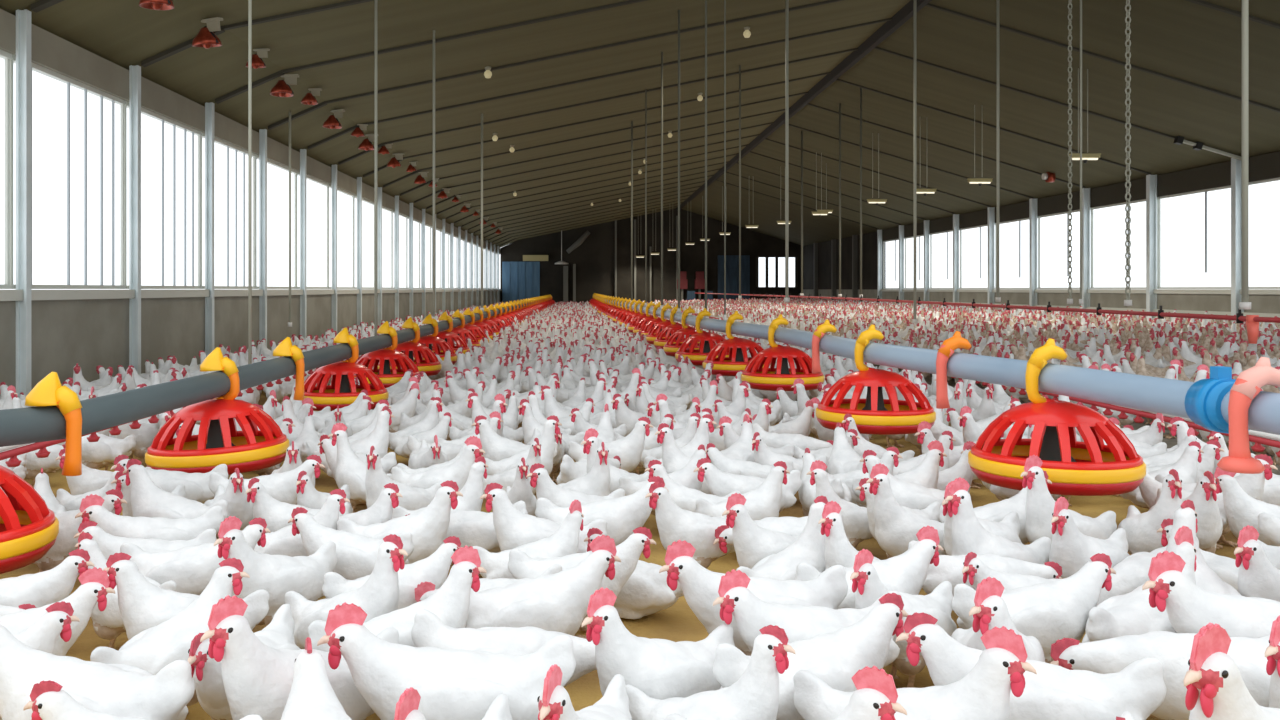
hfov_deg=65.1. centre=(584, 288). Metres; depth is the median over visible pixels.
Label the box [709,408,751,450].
chicken
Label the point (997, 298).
cord
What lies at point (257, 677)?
chicken
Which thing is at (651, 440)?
chicken
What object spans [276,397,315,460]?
chicken
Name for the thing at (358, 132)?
heat lamp
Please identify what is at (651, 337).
pet feeder
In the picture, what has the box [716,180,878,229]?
trim
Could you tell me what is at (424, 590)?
chicken
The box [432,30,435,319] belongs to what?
rope
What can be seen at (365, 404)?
chicken
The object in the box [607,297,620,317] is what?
pet feeder
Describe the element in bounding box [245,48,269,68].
heat lamp
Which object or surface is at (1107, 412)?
cup
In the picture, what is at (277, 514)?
chicken
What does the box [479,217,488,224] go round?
heat lamp
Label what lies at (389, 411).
chicken
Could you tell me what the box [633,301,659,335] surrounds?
pet feeder
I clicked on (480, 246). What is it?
window
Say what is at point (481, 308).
rope
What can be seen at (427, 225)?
window
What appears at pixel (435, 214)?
trim
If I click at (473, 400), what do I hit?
chicken
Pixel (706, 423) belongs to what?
chicken
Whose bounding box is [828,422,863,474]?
chicken
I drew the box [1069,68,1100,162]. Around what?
strip light
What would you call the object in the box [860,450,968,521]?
chicken
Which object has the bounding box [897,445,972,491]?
chicken
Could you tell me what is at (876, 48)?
beam
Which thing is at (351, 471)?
chicken
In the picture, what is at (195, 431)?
chicken
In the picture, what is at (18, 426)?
pipe
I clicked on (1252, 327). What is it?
inlet
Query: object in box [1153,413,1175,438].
chicken
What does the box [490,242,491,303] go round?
trim
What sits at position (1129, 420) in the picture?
chicken
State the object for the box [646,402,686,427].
chicken
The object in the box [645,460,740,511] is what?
chicken
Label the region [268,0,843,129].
trim
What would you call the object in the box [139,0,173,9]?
heat lamp
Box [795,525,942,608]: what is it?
chicken
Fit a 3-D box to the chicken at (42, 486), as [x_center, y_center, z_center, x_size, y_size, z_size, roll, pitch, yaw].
[-2.002,0.841,3.693,0.166,0.316,0.357,0,0,-30]
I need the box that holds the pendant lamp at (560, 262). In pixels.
[555,231,568,263]
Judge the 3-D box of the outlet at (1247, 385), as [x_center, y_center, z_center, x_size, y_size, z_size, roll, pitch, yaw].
[1.884,0.351,2.820,0.185,0.321,0.116,0,0,0]
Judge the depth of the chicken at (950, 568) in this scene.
2.83 m
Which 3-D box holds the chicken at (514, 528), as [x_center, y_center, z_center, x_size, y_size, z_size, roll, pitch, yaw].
[-0.135,0.814,3.266,0.416,0.368,0.194,0,0,-5]
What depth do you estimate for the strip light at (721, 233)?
39.08 m
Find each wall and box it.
[0,291,499,389]
[500,209,801,302]
[803,231,1279,313]
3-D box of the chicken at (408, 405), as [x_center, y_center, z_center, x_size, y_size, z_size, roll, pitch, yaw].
[-1.267,0.803,6.450,0.396,0.391,0.195,0,0,-1]
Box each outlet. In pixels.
[25,372,81,475]
[273,337,304,399]
[812,319,836,373]
[936,331,970,408]
[1217,357,1279,473]
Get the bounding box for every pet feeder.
[0,465,58,573]
[145,347,289,474]
[304,328,388,410]
[353,321,419,387]
[377,317,441,375]
[403,314,456,364]
[424,311,469,353]
[444,310,480,345]
[457,308,488,342]
[467,306,493,339]
[478,305,500,334]
[484,304,505,329]
[491,303,511,326]
[498,302,515,324]
[504,302,520,324]
[508,301,523,321]
[511,300,525,318]
[515,300,528,317]
[519,299,530,315]
[522,299,532,314]
[525,298,532,311]
[527,298,538,313]
[597,295,607,313]
[599,296,608,313]
[600,296,612,313]
[602,296,614,314]
[604,297,616,315]
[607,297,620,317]
[609,297,622,319]
[612,298,627,322]
[615,298,633,321]
[619,299,638,326]
[624,299,645,327]
[628,300,652,332]
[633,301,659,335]
[640,302,669,336]
[646,303,679,344]
[654,304,699,348]
[663,306,716,356]
[675,308,729,365]
[703,311,764,375]
[741,314,823,390]
[816,324,935,434]
[968,338,1145,495]
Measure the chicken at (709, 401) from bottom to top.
0.386 m
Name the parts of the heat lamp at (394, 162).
lamp shade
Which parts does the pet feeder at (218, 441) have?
dish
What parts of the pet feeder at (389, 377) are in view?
dish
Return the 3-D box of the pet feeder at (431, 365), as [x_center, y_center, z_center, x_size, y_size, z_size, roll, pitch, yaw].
[-1.684,0.546,9.550,0.622,0.557,0.622,0,0,-41]
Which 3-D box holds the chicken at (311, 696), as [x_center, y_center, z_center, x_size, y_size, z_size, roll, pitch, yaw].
[-0.454,0.828,1.701,0.204,0.342,0.474,0,0,-20]
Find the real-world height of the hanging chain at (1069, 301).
4.208 m
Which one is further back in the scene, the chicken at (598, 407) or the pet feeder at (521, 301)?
the pet feeder at (521, 301)
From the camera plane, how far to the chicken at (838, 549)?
2.85 m
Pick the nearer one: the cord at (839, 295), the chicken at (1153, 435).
the chicken at (1153, 435)
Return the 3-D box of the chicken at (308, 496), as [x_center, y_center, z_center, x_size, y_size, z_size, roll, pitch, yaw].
[-1.004,0.836,3.836,0.171,0.326,0.368,0,0,17]
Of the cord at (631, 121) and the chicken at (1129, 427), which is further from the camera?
the cord at (631, 121)
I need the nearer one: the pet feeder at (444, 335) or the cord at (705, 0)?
the cord at (705, 0)
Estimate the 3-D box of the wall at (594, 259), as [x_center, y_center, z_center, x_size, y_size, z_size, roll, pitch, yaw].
[3.450,-1.605,52.075,15.700,5.210,0.150,0,0,0]
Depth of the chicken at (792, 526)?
3.30 m
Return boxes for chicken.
[0,382,22,400]
[0,385,17,409]
[0,398,32,406]
[0,451,14,472]
[0,549,94,607]
[0,567,114,655]
[0,601,79,719]
[0,604,35,615]
[0,625,194,719]
[3,449,26,472]
[12,394,21,408]
[13,443,63,487]
[13,465,25,479]
[21,382,81,407]
[23,680,262,719]
[34,468,65,513]
[34,489,126,571]
[55,448,151,495]
[56,467,124,514]
[62,381,117,398]
[74,521,216,559]
[75,494,223,540]
[75,532,176,647]
[82,433,135,470]
[88,386,97,398]
[90,558,249,719]
[96,428,110,435]
[103,552,268,639]
[111,454,227,503]
[111,471,185,516]
[114,421,158,465]
[120,517,270,595]
[123,459,228,534]
[138,414,158,428]
[140,383,196,430]
[159,411,176,437]
[176,421,183,435]
[188,604,299,719]
[192,404,258,434]
[200,595,398,719]
[204,468,253,538]
[208,455,324,504]
[214,516,336,625]
[235,392,254,403]
[235,419,241,430]
[240,489,349,556]
[246,478,349,531]
[250,418,295,475]
[263,390,276,418]
[272,441,314,504]
[273,385,295,419]
[274,400,302,421]
[275,401,330,416]
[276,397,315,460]
[281,396,325,445]
[281,637,351,719]
[285,534,407,648]
[288,507,413,579]
[291,412,319,478]
[296,471,352,513]
[307,483,402,529]
[308,545,486,651]
[310,389,367,419]
[312,396,373,432]
[312,406,389,476]
[317,602,575,719]
[318,435,396,504]
[319,409,394,447]
[321,406,352,438]
[322,536,460,608]
[325,399,383,433]
[328,422,391,512]
[331,400,390,444]
[337,480,462,563]
[365,446,442,509]
[367,383,420,432]
[388,397,443,450]
[389,412,452,458]
[391,436,484,490]
[392,376,419,404]
[392,456,487,565]
[394,687,511,719]
[396,442,466,473]
[398,397,434,430]
[405,501,527,575]
[407,435,483,460]
[408,388,426,415]
[408,435,448,468]
[411,608,596,686]
[415,564,561,601]
[432,384,471,440]
[437,411,503,445]
[444,375,467,403]
[446,388,474,417]
[449,393,507,439]
[465,393,523,442]
[465,535,620,635]
[471,392,521,427]
[472,392,517,429]
[472,415,557,460]
[473,500,583,578]
[480,483,606,552]
[483,438,540,494]
[484,415,561,474]
[506,457,536,516]
[508,527,655,638]
[509,376,559,410]
[518,399,584,455]
[526,463,624,506]
[527,391,571,434]
[527,427,563,482]
[533,382,544,415]
[535,476,668,545]
[537,664,631,719]
[539,386,600,424]
[553,396,601,419]
[557,442,610,495]
[557,454,620,483]
[559,398,594,456]
[563,385,616,415]
[568,417,653,472]
[569,408,626,435]
[571,378,607,408]
[580,404,615,445]
[581,428,648,492]
[581,587,734,699]
[584,528,683,618]
[602,389,616,428]
[611,394,659,436]
[614,414,675,474]
[619,368,642,405]
[619,444,706,515]
[624,393,635,410]
[625,625,795,719]
[635,383,659,414]
[638,374,680,396]
[638,377,689,406]
[640,413,700,468]
[645,414,716,468]
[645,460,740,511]
[645,482,749,568]
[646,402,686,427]
[649,408,714,439]
[654,394,686,430]
[655,423,740,493]
[659,540,847,655]
[664,666,906,719]
[674,397,701,422]
[675,380,718,415]
[693,458,801,511]
[695,461,789,520]
[698,382,750,429]
[705,443,793,478]
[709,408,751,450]
[711,414,754,462]
[712,399,769,425]
[712,593,907,719]
[713,504,842,552]
[713,569,903,666]
[716,416,793,456]
[722,493,798,568]
[732,375,759,409]
[736,496,827,580]
[750,400,780,425]
[752,398,772,431]
[752,432,826,477]
[753,423,833,449]
[768,400,814,435]
[775,387,797,416]
[779,413,809,435]
[791,378,819,439]
[793,429,859,472]
[793,626,1036,719]
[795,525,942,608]
[798,448,851,515]
[807,460,872,547]
[811,397,871,441]
[818,501,879,569]
[820,385,870,437]
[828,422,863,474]
[830,447,902,507]
[842,414,914,461]
[850,549,956,687]
[852,440,946,505]
[855,478,939,551]
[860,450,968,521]
[866,463,946,557]
[884,383,922,447]
[893,431,955,475]
[896,612,1166,719]
[897,369,928,399]
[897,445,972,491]
[904,374,921,436]
[905,401,942,454]
[908,540,1061,610]
[915,421,978,480]
[928,383,963,426]
[930,418,963,445]
[934,379,966,406]
[935,400,948,425]
[940,471,1051,543]
[942,481,1021,555]
[944,408,962,431]
[945,477,1050,564]
[951,577,1044,661]
[952,553,1115,663]
[953,438,1001,488]
[958,406,1023,442]
[960,441,1004,500]
[962,552,1100,591]
[966,383,1019,409]
[971,384,996,421]
[976,396,1011,428]
[990,383,1010,404]
[990,484,1059,499]
[993,401,1002,413]
[1001,424,1023,438]
[1008,398,1027,434]
[1020,455,1116,543]
[1027,424,1033,438]
[1029,431,1071,505]
[1049,497,1129,578]
[1050,631,1270,719]
[1058,395,1078,434]
[1070,365,1098,407]
[1076,425,1133,441]
[1077,402,1149,441]
[1082,526,1196,642]
[1091,404,1140,427]
[1097,536,1198,605]
[1101,363,1110,370]
[1103,439,1166,496]
[1109,417,1177,451]
[1111,363,1122,372]
[1118,469,1181,554]
[1120,441,1203,508]
[1127,413,1164,445]
[1139,472,1228,529]
[1142,551,1279,637]
[1143,427,1196,467]
[1144,365,1175,423]
[1146,440,1223,482]
[1149,471,1222,553]
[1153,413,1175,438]
[1155,454,1277,548]
[1157,518,1279,590]
[1166,500,1240,594]
[1167,417,1255,475]
[1170,359,1182,379]
[1183,623,1279,719]
[1194,364,1209,381]
[1199,430,1228,448]
[1209,431,1279,477]
[1214,467,1279,545]
[1234,473,1279,505]
[1234,525,1279,601]
[1249,388,1276,465]
[1264,615,1279,708]
[1270,433,1279,465]
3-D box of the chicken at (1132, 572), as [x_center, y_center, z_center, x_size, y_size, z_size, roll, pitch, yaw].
[1.592,0.844,2.859,0.418,0.309,0.182,0,0,-20]
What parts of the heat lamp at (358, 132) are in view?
lamp shade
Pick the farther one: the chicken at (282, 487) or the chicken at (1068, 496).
the chicken at (1068, 496)
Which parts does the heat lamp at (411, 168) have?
lamp shade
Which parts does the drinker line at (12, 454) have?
support rail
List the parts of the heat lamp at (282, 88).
lamp shade, bulb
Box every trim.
[0,9,499,253]
[0,289,500,300]
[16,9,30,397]
[31,0,63,12]
[129,65,140,373]
[141,0,373,66]
[205,102,213,356]
[215,0,647,103]
[259,129,266,346]
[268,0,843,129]
[300,149,306,338]
[307,18,891,149]
[332,164,336,330]
[338,48,857,164]
[357,177,361,330]
[363,72,830,176]
[378,187,381,325]
[383,92,807,187]
[395,196,398,318]
[400,108,789,195]
[409,203,412,319]
[414,122,773,202]
[422,209,424,319]
[426,134,760,208]
[435,214,435,310]
[437,144,748,214]
[442,219,444,312]
[446,153,737,218]
[451,223,453,310]
[454,161,728,222]
[458,227,460,308]
[462,168,720,226]
[465,230,466,306]
[468,175,713,229]
[471,233,472,306]
[474,180,707,232]
[476,236,478,306]
[479,186,700,235]
[484,190,696,237]
[486,240,487,305]
[488,195,690,239]
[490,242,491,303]
[492,199,685,241]
[494,244,495,303]
[496,202,682,243]
[497,246,498,302]
[500,206,676,245]
[563,266,567,301]
[573,264,575,301]
[615,220,616,296]
[634,219,635,299]
[650,246,650,301]
[676,0,931,210]
[676,216,677,300]
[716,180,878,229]
[726,172,900,224]
[737,162,925,219]
[750,151,955,213]
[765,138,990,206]
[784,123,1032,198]
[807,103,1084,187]
[814,243,817,296]
[831,239,835,299]
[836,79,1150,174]
[852,235,857,301]
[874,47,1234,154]
[877,230,881,298]
[881,289,1279,294]
[882,151,1279,240]
[882,301,1279,323]
[899,225,903,302]
[924,220,928,300]
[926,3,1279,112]
[953,214,958,302]
[988,207,994,303]
[1029,198,1036,310]
[1081,188,1089,312]
[1146,175,1156,311]
[1185,0,1279,28]
[1231,158,1243,321]
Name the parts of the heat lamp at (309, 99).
lamp shade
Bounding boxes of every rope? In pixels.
[248,0,251,363]
[288,111,291,326]
[374,0,376,335]
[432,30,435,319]
[480,114,483,310]
[1079,0,1082,303]
[1239,0,1250,309]
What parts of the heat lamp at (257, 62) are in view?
lamp shade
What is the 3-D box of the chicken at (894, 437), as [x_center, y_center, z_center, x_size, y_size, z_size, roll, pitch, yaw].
[1.928,0.794,6.319,0.399,0.409,0.190,0,0,28]
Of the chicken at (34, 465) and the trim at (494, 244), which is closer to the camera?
the chicken at (34, 465)
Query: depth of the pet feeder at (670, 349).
11.14 m
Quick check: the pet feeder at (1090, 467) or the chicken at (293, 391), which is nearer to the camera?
the pet feeder at (1090, 467)
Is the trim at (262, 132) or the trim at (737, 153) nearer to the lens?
the trim at (262, 132)
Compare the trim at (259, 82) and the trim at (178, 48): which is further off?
the trim at (259, 82)
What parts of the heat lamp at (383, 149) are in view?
lamp shade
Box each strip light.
[719,186,730,234]
[745,225,758,228]
[777,221,790,225]
[812,152,827,216]
[817,163,832,212]
[867,133,886,205]
[916,117,935,195]
[967,105,992,185]
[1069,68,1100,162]
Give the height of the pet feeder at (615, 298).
0.564 m
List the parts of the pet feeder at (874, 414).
dish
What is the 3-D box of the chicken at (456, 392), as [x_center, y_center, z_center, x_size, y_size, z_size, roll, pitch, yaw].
[-0.845,0.818,7.446,0.383,0.361,0.189,0,0,-33]
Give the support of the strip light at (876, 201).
hanging from the ceiling at (1181, 39)
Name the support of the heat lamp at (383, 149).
hanging from the ceiling at (124, 33)
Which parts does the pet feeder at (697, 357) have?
dish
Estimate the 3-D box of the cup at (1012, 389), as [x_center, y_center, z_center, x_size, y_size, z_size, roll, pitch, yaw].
[3.190,0.743,7.460,0.060,0.055,0.057,0,0,0]
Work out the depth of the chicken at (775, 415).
6.39 m
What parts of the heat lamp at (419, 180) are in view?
lamp shade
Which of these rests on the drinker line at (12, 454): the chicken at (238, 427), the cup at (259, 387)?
the cup at (259, 387)
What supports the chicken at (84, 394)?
on the floor
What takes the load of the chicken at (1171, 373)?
on the deck
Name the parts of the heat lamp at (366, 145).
lamp shade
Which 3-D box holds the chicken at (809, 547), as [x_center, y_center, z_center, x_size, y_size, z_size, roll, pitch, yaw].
[0.589,0.811,2.942,0.366,0.376,0.175,0,0,-30]
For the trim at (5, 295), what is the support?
attached to the wall at (89, 333)
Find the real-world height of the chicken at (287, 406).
0.396 m
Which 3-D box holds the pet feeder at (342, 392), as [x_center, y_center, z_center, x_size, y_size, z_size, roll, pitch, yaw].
[-1.682,0.546,6.950,0.622,0.557,0.622,0,0,41]
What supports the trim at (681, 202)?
attached to the ceiling at (124, 33)
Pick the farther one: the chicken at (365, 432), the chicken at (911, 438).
the chicken at (911, 438)
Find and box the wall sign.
[523,255,547,260]
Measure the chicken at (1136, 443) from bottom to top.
0.348 m
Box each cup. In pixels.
[5,455,21,466]
[35,447,49,457]
[87,432,99,441]
[109,426,121,434]
[129,420,140,428]
[148,415,158,422]
[245,388,253,392]
[256,384,263,389]
[266,382,273,386]
[1008,387,1015,391]
[1019,389,1026,394]
[1091,405,1098,411]
[1103,408,1112,415]
[1117,412,1127,418]
[1133,415,1144,422]
[1251,442,1264,451]
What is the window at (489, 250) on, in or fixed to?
in the wall at (89, 333)
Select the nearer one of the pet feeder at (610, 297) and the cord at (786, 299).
the cord at (786, 299)
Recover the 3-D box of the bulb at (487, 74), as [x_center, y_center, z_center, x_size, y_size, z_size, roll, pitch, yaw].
[-1.302,-2.903,13.424,0.110,0.155,0.110,0,0,0]
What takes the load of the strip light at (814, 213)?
hanging from the ceiling at (1181, 39)
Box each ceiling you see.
[0,0,910,247]
[682,0,1279,245]
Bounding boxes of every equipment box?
[677,271,687,300]
[686,291,694,299]
[694,271,704,299]
[703,291,712,300]
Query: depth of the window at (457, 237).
34.94 m
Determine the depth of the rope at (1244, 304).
8.32 m
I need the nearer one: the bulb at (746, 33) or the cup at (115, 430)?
the cup at (115, 430)
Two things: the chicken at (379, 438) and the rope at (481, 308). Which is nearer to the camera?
the chicken at (379, 438)
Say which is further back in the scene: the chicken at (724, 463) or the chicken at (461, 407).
the chicken at (461, 407)
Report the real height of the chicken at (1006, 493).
0.347 m
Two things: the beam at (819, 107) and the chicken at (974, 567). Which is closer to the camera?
the chicken at (974, 567)
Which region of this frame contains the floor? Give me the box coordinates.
[0,384,1237,719]
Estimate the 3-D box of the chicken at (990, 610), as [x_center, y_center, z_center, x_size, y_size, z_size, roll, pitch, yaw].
[0.913,0.796,2.218,0.202,0.405,0.410,0,0,15]
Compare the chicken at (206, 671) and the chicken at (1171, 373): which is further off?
the chicken at (1171, 373)
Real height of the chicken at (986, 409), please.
0.417 m
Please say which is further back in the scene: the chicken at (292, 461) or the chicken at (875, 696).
the chicken at (292, 461)
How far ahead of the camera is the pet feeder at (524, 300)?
27.51 m
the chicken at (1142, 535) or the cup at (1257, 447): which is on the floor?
the chicken at (1142, 535)
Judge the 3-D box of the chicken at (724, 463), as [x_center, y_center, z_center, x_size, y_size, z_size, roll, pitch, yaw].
[0.728,0.849,4.463,0.402,0.300,0.177,0,0,14]
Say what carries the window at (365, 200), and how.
in the wall at (89, 333)
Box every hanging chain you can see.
[1067,0,1072,304]
[1124,0,1131,306]
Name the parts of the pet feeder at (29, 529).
dish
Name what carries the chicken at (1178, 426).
on the floor
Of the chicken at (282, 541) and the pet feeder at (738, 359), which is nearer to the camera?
the chicken at (282, 541)
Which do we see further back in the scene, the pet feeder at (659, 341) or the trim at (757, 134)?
the trim at (757, 134)
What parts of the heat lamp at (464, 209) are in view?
lamp shade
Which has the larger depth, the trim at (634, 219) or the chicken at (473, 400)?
the trim at (634, 219)
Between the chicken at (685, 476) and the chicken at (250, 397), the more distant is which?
the chicken at (250, 397)
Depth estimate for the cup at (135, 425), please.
5.14 m
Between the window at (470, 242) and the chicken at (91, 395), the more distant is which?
the window at (470, 242)
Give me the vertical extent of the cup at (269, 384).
0.055 m
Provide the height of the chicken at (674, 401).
0.357 m
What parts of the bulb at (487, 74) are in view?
bulb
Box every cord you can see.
[630,121,632,301]
[645,89,646,305]
[660,52,663,308]
[677,10,680,312]
[704,0,707,317]
[724,0,725,320]
[738,65,741,298]
[784,0,789,301]
[800,131,803,295]
[838,103,841,296]
[859,88,862,297]
[912,0,917,323]
[995,0,1000,301]
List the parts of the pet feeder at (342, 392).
dish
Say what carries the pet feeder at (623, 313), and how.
attached to the pipe at (1147, 393)
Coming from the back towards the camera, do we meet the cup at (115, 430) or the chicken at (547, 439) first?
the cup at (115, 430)
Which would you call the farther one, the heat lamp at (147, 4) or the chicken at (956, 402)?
the heat lamp at (147, 4)
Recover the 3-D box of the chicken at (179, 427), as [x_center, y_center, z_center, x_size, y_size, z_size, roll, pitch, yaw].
[-1.878,0.819,5.002,0.167,0.360,0.327,0,0,28]
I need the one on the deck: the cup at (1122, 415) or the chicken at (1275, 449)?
the chicken at (1275, 449)
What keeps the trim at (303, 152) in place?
attached to the wall at (89, 333)
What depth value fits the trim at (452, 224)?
32.78 m
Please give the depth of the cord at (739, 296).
16.76 m
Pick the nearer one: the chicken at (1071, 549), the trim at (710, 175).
the chicken at (1071, 549)
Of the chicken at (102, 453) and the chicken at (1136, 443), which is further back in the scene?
the chicken at (102, 453)
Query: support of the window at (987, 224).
in the wall at (1260, 303)
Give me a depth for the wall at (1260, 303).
30.84 m
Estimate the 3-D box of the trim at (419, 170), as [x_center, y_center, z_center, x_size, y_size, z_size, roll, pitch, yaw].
[0.230,-3.177,21.235,9.020,2.045,0.080,0,0,0]
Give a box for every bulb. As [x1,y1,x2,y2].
[484,66,491,77]
[492,133,497,140]
[509,145,514,151]
[697,93,702,100]
[743,26,750,37]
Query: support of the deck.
on the floor
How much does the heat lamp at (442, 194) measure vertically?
0.266 m
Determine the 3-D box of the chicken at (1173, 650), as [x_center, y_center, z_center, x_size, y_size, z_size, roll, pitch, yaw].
[1.252,0.839,2.107,0.522,0.319,0.213,0,0,10]
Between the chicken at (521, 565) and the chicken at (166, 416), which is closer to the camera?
the chicken at (521, 565)
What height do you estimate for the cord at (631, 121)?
3.721 m
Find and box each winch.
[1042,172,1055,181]
[1174,136,1240,159]
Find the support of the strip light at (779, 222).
hanging from the ceiling at (1181, 39)
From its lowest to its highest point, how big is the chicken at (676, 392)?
0.369 m
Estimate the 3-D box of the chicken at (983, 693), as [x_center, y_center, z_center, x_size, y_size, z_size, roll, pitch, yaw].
[0.595,0.796,1.842,0.436,0.405,0.203,0,0,30]
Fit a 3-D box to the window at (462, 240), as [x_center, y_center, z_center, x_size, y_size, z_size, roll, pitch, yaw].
[-4.470,-0.910,37.597,0.060,1.820,1.905,0,0,0]
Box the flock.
[0,297,1279,719]
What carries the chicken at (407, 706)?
on the floor
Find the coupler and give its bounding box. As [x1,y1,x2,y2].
[1184,366,1248,433]
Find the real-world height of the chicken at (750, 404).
0.408 m
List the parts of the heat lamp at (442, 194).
lamp shade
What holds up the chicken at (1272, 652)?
on the floor
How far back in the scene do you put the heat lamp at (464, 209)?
29.47 m
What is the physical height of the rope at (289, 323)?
2.848 m
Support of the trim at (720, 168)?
attached to the ceiling at (124, 33)
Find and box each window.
[0,49,11,288]
[10,55,125,288]
[124,101,201,288]
[201,132,256,288]
[255,155,297,288]
[296,172,328,288]
[328,184,354,288]
[354,195,373,288]
[377,204,392,288]
[392,211,407,288]
[407,217,420,288]
[420,222,430,288]
[431,226,440,288]
[440,230,449,288]
[450,234,456,288]
[457,237,463,288]
[462,240,469,288]
[469,242,474,288]
[475,244,479,288]
[480,246,484,288]
[484,248,488,288]
[489,250,492,288]
[492,251,493,288]
[496,253,499,288]
[756,256,797,287]
[883,238,904,288]
[905,234,930,288]
[930,229,960,288]
[960,224,995,288]
[995,216,1038,288]
[1038,208,1091,288]
[1091,197,1158,288]
[1158,185,1230,288]
[1249,178,1279,288]
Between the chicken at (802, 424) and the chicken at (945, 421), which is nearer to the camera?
the chicken at (802, 424)
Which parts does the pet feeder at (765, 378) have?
dish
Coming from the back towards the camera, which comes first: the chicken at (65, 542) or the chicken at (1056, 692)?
the chicken at (65, 542)
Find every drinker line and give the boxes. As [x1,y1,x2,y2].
[0,334,430,466]
[655,304,1279,457]
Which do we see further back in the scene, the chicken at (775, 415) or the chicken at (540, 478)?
the chicken at (775, 415)
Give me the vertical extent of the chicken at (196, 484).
0.328 m
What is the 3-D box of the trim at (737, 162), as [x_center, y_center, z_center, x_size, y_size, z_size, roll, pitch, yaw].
[8.070,-3.225,32.860,6.260,1.930,0.060,0,0,0]
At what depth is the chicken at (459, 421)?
6.22 m
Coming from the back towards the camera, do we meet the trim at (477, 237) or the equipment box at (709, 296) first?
the equipment box at (709, 296)
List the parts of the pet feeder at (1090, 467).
dish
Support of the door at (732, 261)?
in the wall at (594, 259)
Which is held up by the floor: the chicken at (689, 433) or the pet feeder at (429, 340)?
the chicken at (689, 433)
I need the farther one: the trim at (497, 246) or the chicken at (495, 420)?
the trim at (497, 246)
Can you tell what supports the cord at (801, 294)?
hanging from the ceiling at (1181, 39)
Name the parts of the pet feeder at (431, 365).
dish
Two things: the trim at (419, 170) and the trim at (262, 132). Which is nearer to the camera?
the trim at (262, 132)
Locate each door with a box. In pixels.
[502,262,539,302]
[718,255,749,299]
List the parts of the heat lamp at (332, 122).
lamp shade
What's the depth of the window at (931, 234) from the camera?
31.30 m
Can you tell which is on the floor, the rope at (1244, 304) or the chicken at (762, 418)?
the chicken at (762, 418)
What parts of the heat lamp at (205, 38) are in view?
lamp shade, bulb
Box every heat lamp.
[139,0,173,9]
[192,17,222,48]
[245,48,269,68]
[270,74,298,96]
[301,88,321,104]
[322,109,344,128]
[351,124,367,136]
[358,134,377,150]
[378,143,392,154]
[387,154,403,167]
[406,161,416,171]
[414,172,428,183]
[428,178,438,186]
[437,188,450,198]
[451,195,460,202]
[460,204,469,212]
[473,209,479,215]
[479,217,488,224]
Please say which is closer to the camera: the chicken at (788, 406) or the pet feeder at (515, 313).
the chicken at (788, 406)
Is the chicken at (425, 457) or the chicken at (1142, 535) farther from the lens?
the chicken at (425, 457)
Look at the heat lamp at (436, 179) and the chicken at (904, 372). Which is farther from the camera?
the heat lamp at (436, 179)
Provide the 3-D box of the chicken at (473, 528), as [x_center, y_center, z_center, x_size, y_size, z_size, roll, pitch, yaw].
[-0.418,0.860,3.441,0.454,0.277,0.185,0,0,10]
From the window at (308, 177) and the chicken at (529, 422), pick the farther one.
the window at (308, 177)
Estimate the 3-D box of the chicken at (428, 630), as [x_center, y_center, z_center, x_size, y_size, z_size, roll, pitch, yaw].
[-0.146,0.853,2.211,0.476,0.291,0.194,0,0,0]
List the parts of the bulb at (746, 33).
bulb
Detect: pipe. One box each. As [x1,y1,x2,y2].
[0,297,552,446]
[605,299,1279,434]
[697,293,1279,322]
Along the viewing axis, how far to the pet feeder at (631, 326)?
17.14 m
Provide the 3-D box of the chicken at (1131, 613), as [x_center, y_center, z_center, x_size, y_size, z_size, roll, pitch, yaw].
[1.360,0.796,2.425,0.436,0.405,0.203,0,0,-30]
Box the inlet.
[1246,315,1258,343]
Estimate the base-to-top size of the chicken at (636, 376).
0.430 m
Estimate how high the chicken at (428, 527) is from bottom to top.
0.368 m
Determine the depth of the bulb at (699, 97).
18.70 m
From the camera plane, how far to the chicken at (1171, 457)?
4.58 m
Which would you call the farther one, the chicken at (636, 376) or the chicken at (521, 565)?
the chicken at (636, 376)
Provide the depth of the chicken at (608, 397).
6.40 m
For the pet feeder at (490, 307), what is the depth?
17.89 m
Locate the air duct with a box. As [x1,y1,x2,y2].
[566,230,589,253]
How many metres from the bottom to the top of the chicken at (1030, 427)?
0.399 m
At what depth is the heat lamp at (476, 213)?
31.96 m
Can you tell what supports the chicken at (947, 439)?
on the floor
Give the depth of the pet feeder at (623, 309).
22.01 m
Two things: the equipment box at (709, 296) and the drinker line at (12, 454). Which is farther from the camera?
the equipment box at (709, 296)
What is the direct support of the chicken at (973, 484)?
on the floor
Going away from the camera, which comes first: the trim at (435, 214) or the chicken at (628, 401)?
the chicken at (628, 401)
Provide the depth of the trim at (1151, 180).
19.80 m
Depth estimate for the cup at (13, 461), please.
4.04 m
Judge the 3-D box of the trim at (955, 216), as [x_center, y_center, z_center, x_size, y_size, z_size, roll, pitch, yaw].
[11.224,-0.630,30.250,0.148,3.260,0.120,0,0,0]
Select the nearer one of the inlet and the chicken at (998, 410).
the chicken at (998, 410)
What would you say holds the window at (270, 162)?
in the wall at (89, 333)
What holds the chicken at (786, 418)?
on the floor
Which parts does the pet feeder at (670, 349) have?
dish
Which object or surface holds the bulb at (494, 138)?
attached to the ceiling at (124, 33)
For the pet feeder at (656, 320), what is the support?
attached to the pipe at (1147, 393)
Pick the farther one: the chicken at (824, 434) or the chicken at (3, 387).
the chicken at (3, 387)

